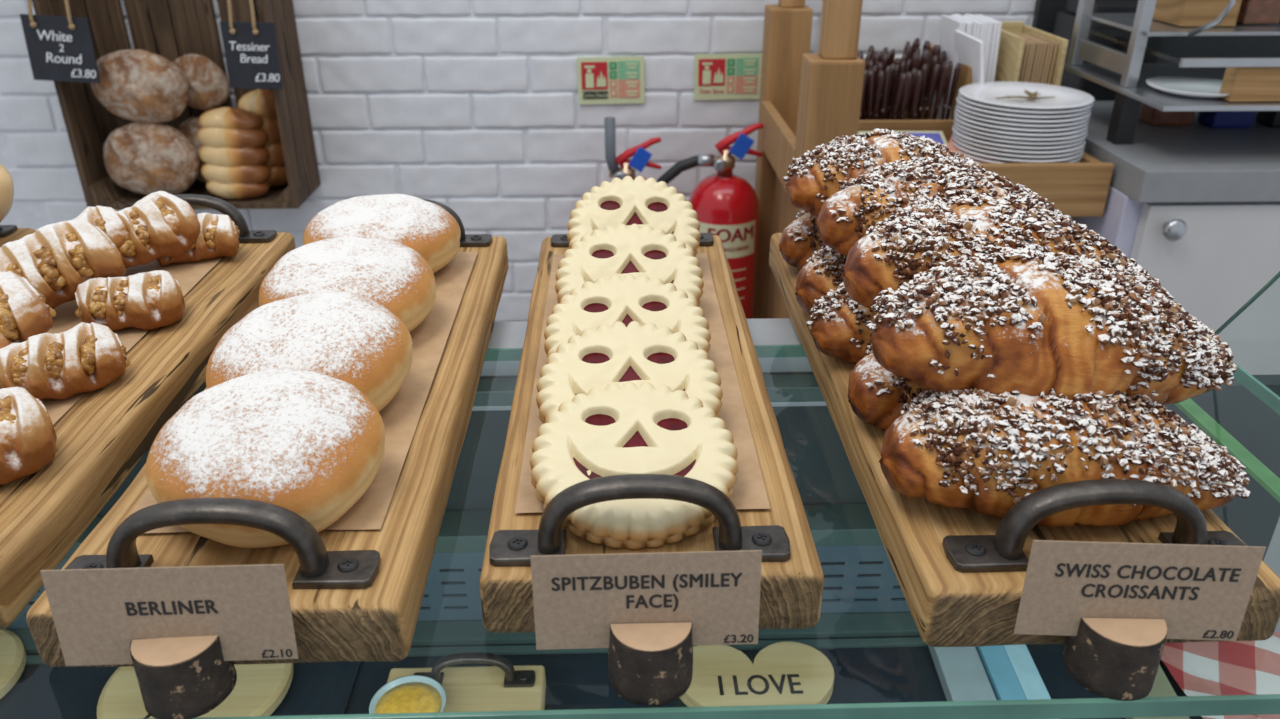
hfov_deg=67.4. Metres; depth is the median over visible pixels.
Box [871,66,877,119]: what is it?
cutlery
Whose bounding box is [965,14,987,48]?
paper napkin
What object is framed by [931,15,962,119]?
paper napkin
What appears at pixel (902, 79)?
cutlery
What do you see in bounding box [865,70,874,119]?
cutlery
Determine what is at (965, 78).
box
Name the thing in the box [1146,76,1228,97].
dish
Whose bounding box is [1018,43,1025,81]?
napkin
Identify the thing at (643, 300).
biscuit
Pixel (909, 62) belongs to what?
cutlery
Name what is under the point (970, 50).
paper napkin
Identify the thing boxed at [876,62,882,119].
cutlery
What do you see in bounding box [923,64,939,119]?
cutlery
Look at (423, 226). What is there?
doughnut
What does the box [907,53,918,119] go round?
cutlery
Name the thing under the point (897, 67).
cutlery
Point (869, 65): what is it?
cutlery
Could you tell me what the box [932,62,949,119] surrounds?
cutlery
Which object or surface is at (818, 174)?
croissant
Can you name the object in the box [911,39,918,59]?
cutlery
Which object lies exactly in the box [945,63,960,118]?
cutlery
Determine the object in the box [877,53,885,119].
cutlery
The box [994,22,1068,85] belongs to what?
box
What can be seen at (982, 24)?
paper napkin
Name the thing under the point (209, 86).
round loaf
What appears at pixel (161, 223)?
pastry
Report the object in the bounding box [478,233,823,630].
serving board
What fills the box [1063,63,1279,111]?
shelf
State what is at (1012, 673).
box
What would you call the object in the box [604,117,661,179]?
fire extinguisher
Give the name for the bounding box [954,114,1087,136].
plate
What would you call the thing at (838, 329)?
croissant
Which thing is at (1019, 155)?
plate
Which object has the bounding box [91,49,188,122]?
round loaf
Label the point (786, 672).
heart sign
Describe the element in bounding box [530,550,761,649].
price card
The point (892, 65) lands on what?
cutlery
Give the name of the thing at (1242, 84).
wooden caddy
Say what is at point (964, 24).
paper napkin
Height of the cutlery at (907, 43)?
0.156 m
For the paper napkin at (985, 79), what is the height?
0.200 m
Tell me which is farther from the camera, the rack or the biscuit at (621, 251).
the rack
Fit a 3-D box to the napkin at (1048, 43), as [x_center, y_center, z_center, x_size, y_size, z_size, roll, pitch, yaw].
[0.680,-0.509,1.669,0.004,0.096,0.110,0,27,-2]
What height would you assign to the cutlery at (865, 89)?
0.157 m
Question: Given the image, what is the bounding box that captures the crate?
[32,0,320,209]
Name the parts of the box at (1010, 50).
panel, panel, panel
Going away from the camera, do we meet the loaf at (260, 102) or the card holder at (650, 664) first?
the card holder at (650, 664)
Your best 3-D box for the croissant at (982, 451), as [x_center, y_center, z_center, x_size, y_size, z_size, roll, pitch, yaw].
[0.185,0.032,0.428,0.158,0.056,0.089,0,27,1]
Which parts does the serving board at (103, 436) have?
handle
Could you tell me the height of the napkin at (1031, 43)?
0.096 m
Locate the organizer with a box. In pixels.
[753,0,1113,318]
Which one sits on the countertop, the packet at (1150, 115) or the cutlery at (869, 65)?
the packet at (1150, 115)
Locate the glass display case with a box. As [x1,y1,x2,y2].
[0,271,1279,718]
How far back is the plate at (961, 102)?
1.45 m
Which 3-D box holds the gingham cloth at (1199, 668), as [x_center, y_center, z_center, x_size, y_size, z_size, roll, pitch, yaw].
[0.477,0.240,0.713,0.160,0.014,0.120,-1,27,-1]
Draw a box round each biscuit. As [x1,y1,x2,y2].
[530,382,737,548]
[536,321,722,423]
[544,274,710,358]
[555,224,703,305]
[567,176,700,256]
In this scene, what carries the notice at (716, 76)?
attached to the wall
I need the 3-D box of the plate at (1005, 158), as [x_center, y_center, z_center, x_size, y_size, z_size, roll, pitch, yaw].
[0.599,-0.336,1.529,0.199,0.014,0.199,7,27,13]
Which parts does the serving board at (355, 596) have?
handle, handle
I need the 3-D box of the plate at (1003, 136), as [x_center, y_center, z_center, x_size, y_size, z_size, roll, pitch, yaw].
[0.598,-0.366,1.514,0.199,0.014,0.199,20,33,34]
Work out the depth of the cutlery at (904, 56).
1.69 m
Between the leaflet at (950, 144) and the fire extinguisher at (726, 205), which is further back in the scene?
the fire extinguisher at (726, 205)
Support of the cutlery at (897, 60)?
in the box at (965, 78)
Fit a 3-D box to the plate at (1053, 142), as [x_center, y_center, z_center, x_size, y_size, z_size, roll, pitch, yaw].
[0.599,-0.360,1.518,0.199,0.014,0.199,-7,27,-13]
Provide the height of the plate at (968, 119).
0.014 m
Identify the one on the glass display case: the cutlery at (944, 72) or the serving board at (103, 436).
the serving board at (103, 436)
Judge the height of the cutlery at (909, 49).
0.157 m
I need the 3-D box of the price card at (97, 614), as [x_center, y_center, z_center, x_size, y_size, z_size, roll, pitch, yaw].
[-0.172,0.095,0.354,0.086,0.044,0.004,-2,27,-3]
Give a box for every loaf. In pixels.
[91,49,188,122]
[103,122,200,194]
[173,54,229,110]
[177,116,206,182]
[197,107,270,198]
[238,89,287,186]
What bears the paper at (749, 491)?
on the serving board at (792, 578)
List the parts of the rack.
frame, leg, rail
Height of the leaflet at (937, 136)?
0.030 m
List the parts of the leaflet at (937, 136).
blue panel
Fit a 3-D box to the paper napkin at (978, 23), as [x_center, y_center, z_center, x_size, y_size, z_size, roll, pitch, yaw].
[0.569,-0.496,1.696,0.011,0.200,0.100,-1,27,-2]
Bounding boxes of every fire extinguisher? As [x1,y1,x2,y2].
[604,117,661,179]
[657,123,763,318]
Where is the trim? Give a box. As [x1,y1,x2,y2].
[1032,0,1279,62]
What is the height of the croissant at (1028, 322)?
0.067 m
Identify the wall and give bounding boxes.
[0,0,1035,321]
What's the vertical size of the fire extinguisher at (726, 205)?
0.558 m
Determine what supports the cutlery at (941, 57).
in the box at (965, 78)
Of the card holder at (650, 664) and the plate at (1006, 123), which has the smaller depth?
the card holder at (650, 664)
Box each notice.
[577,56,644,104]
[694,53,761,99]
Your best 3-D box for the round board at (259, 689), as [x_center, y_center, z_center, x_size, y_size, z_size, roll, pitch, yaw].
[-0.327,0.241,0.711,0.133,0.014,0.133,-1,27,-1]
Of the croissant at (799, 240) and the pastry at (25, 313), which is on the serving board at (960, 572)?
the croissant at (799, 240)
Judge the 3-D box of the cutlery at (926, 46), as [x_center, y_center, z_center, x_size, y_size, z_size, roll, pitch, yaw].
[0.524,-0.510,1.785,0.014,0.157,0.022,2,27,4]
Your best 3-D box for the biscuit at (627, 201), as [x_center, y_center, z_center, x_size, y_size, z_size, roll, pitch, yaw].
[-0.004,-0.089,0.667,0.093,0.061,0.080,0,27,0]
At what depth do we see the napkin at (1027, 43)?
1.61 m
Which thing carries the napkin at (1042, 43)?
in the box at (1010, 50)
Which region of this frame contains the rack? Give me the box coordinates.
[1063,0,1279,143]
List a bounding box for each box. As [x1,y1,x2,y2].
[858,44,971,142]
[928,646,996,700]
[976,647,1050,699]
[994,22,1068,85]
[1236,0,1279,23]
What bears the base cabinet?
on the floor
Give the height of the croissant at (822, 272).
0.053 m
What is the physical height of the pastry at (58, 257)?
0.051 m
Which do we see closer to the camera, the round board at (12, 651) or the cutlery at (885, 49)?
the round board at (12, 651)
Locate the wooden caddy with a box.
[1219,67,1279,101]
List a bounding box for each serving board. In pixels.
[0,194,295,626]
[0,225,34,247]
[26,198,508,667]
[387,652,545,711]
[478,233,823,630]
[769,234,1279,647]
[1152,0,1241,26]
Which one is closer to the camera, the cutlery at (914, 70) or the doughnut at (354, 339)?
the doughnut at (354, 339)
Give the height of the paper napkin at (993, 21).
0.200 m
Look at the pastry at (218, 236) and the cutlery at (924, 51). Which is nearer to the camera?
the pastry at (218, 236)
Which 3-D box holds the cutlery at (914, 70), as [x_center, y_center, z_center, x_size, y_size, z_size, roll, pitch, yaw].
[0.451,-0.417,1.640,0.013,0.156,0.032,-21,34,-36]
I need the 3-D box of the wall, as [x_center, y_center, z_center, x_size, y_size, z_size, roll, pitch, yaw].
[0.142,-0.546,2.037,3.600,2.000,0.128,-1,27,-1]
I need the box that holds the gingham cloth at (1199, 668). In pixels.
[1161,632,1279,718]
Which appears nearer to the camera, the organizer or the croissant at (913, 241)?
the croissant at (913, 241)
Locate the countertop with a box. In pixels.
[1084,100,1279,202]
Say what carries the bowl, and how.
on the serving board at (506, 686)
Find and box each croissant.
[779,210,825,268]
[783,128,986,215]
[795,245,846,312]
[806,282,874,362]
[816,154,1076,255]
[841,193,1173,306]
[848,344,929,429]
[864,247,1236,404]
[879,387,1249,526]
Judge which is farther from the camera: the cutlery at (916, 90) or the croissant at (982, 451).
the cutlery at (916, 90)
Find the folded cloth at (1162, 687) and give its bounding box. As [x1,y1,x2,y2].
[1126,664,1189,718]
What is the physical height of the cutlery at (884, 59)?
0.156 m
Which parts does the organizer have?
panel, post, post, post, post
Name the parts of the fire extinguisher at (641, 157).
lever, carry handle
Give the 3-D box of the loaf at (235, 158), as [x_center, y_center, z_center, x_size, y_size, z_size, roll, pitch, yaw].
[-0.790,-0.400,1.871,0.135,0.179,0.088,-5,27,-10]
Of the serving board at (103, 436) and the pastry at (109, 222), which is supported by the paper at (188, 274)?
the pastry at (109, 222)
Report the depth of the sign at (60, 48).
1.71 m
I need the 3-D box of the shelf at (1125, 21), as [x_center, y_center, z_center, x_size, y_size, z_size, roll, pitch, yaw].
[1.026,-0.533,1.522,0.560,0.006,0.220,-1,27,-1]
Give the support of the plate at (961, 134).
on the plate at (1068, 149)
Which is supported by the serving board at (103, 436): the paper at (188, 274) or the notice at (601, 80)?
the paper at (188, 274)
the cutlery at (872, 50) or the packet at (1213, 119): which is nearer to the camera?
the packet at (1213, 119)
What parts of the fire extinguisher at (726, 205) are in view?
lever, carry handle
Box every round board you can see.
[0,628,25,698]
[97,663,293,718]
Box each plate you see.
[952,125,1084,148]
[952,134,1084,157]
[953,132,1085,153]
[953,142,1083,162]
[954,109,1088,131]
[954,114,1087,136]
[954,118,1087,140]
[954,122,1086,144]
[955,105,1089,127]
[956,96,1090,118]
[956,102,1090,122]
[957,151,1082,162]
[958,93,1093,113]
[959,82,1094,109]
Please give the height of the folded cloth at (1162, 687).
0.010 m
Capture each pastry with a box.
[0,219,125,308]
[0,271,55,348]
[0,322,129,399]
[0,387,56,483]
[72,206,129,256]
[74,270,184,329]
[95,191,199,267]
[156,213,239,266]
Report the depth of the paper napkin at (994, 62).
1.63 m
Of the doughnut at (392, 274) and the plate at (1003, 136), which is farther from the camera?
the plate at (1003, 136)
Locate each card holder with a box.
[130,635,236,718]
[608,622,692,705]
[1062,618,1166,700]
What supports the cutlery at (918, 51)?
in the box at (965, 78)
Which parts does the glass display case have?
vent panel, shelf rail, shelf rail, panel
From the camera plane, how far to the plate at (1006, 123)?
1.45 m
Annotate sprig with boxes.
[995,89,1054,98]
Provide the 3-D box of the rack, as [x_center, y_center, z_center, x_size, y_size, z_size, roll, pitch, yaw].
[1.018,-0.547,1.448,0.578,0.418,0.340,-1,27,-1]
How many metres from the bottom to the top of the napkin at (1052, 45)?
0.096 m
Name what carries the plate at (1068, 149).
on the plate at (1019, 155)
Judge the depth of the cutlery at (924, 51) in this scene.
1.70 m
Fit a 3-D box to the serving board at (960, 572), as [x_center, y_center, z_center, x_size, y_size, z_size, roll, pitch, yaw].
[0.180,-0.007,0.564,0.146,0.066,0.429,-1,27,-1]
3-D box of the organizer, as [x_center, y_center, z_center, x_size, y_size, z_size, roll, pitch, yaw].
[0.468,-0.250,1.740,0.462,1.560,0.535,-1,27,-1]
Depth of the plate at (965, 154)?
1.48 m
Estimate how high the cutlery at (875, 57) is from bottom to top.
0.157 m
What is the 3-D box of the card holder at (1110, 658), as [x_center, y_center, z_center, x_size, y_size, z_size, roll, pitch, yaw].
[0.185,0.110,0.373,0.033,0.026,0.033,1,27,1]
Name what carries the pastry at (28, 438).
on the paper at (188, 274)
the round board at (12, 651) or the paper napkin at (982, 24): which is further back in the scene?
the paper napkin at (982, 24)
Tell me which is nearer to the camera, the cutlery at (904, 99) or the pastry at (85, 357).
the pastry at (85, 357)
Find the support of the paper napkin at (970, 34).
on the napkin riser
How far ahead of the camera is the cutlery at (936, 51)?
1.70 m
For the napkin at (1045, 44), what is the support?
in the box at (1010, 50)
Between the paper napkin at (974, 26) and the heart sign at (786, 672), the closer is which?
the heart sign at (786, 672)
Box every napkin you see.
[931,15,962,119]
[949,15,970,34]
[949,16,965,32]
[952,14,972,35]
[954,30,983,84]
[955,14,976,36]
[964,15,984,40]
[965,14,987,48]
[970,14,991,78]
[975,14,997,81]
[975,22,980,38]
[981,15,1001,81]
[984,22,993,81]
[1013,33,1040,82]
[1017,33,1043,82]
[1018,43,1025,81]
[1019,42,1029,81]
[1022,34,1046,82]
[1023,33,1050,83]
[1023,40,1033,81]
[1025,39,1036,81]
[1030,33,1057,83]
[1043,43,1053,83]
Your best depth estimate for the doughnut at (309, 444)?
0.40 m
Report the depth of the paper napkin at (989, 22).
1.62 m
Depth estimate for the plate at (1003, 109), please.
1.44 m
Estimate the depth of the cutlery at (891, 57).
1.76 m
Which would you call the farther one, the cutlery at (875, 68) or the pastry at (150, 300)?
the cutlery at (875, 68)
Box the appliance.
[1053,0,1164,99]
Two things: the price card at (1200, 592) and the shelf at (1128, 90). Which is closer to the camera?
the price card at (1200, 592)
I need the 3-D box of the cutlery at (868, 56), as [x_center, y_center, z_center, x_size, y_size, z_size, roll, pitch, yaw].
[0.401,-0.473,1.732,0.014,0.157,0.026,-11,29,-20]
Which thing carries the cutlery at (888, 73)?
in the box at (965, 78)
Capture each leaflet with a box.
[858,131,872,134]
[895,131,947,144]
[947,137,1000,162]
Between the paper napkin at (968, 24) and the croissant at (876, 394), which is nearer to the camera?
the croissant at (876, 394)
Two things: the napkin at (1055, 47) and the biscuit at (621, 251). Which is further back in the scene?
the napkin at (1055, 47)
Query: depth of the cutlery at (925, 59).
1.65 m
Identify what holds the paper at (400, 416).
on the serving board at (355, 596)
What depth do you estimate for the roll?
0.72 m
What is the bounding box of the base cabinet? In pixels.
[1071,185,1279,631]
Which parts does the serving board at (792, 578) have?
handle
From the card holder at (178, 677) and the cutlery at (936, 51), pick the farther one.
the cutlery at (936, 51)
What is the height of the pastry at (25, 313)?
0.047 m
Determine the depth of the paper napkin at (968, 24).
1.61 m
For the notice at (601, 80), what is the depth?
1.94 m
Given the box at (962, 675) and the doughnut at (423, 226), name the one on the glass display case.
the box at (962, 675)
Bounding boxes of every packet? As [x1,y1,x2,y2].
[1139,103,1195,125]
[1197,111,1256,127]
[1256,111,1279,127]
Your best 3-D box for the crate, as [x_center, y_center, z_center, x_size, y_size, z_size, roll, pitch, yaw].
[-0.875,-0.581,1.822,0.407,0.563,0.164,-1,27,-1]
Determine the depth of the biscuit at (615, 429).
0.42 m
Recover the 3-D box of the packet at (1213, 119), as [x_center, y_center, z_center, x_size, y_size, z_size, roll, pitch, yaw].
[0.976,-0.420,1.589,0.070,0.065,0.050,-1,27,-1]
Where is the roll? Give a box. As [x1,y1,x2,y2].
[0,164,13,221]
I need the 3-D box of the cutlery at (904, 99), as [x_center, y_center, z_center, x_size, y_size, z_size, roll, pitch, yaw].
[0.446,-0.409,1.633,0.010,0.157,0.024,-7,28,-13]
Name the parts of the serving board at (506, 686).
handle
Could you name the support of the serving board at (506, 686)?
on the glass display case
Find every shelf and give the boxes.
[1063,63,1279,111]
[1087,13,1279,35]
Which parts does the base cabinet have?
knob, door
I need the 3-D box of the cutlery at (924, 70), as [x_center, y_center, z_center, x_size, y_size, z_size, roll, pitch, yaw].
[0.477,-0.424,1.641,0.011,0.157,0.020,11,29,21]
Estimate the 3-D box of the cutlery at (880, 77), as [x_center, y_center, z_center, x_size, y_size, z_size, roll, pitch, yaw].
[0.403,-0.411,1.638,0.010,0.157,0.018,-15,30,-27]
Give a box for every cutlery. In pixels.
[859,69,867,119]
[860,89,865,119]
[862,59,873,119]
[865,52,870,63]
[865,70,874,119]
[870,47,874,57]
[871,52,878,65]
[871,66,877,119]
[872,71,883,119]
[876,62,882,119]
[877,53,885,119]
[880,53,887,71]
[880,64,894,119]
[881,66,891,119]
[883,47,888,67]
[886,58,899,114]
[886,65,899,119]
[887,49,894,65]
[890,42,909,116]
[890,73,905,119]
[892,53,906,107]
[895,60,905,119]
[897,59,911,119]
[898,72,911,119]
[903,68,916,119]
[904,48,920,119]
[906,46,911,62]
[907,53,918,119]
[909,70,922,119]
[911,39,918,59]
[916,51,928,119]
[918,50,926,70]
[918,64,927,119]
[922,41,930,52]
[922,56,937,111]
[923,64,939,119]
[924,45,940,113]
[927,52,944,118]
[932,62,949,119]
[936,51,946,118]
[941,60,952,119]
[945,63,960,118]
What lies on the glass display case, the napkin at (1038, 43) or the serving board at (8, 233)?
the serving board at (8, 233)
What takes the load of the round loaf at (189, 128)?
on the crate
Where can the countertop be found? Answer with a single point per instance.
(1196, 162)
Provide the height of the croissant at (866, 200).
0.064 m
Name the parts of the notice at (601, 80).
foot panel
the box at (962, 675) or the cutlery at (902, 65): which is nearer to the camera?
the box at (962, 675)
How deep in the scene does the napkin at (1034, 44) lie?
1.61 m
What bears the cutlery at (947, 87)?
in the box at (965, 78)
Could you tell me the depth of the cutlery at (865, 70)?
1.60 m
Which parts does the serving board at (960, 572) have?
handle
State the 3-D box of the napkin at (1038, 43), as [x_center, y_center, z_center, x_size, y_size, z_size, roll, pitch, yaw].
[0.662,-0.509,1.669,0.005,0.096,0.110,0,27,-2]
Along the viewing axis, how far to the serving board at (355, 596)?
0.39 m
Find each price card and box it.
[40,564,298,665]
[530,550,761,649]
[1014,540,1265,640]
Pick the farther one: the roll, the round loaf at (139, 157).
the round loaf at (139, 157)
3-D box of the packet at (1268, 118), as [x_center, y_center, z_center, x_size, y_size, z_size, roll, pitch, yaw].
[1.075,-0.423,1.590,0.070,0.070,0.050,-1,27,-1]
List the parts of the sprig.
stem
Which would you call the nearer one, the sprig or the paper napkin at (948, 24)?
the sprig
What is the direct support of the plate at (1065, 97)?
on the plate at (1003, 109)
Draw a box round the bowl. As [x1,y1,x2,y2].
[369,675,445,713]
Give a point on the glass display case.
(883, 668)
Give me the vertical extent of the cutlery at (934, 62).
0.156 m
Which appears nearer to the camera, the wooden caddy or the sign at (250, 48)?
the wooden caddy
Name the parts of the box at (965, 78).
panel, panel, panel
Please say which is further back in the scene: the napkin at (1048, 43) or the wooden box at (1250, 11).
the napkin at (1048, 43)
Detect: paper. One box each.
[0,257,222,424]
[130,252,477,532]
[515,253,770,512]
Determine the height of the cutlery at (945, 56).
0.157 m
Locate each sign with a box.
[20,0,99,82]
[220,0,282,88]
[680,641,834,706]
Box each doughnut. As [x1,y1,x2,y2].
[145,368,384,547]
[206,292,412,411]
[259,236,435,331]
[303,194,460,272]
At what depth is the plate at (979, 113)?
1.45 m

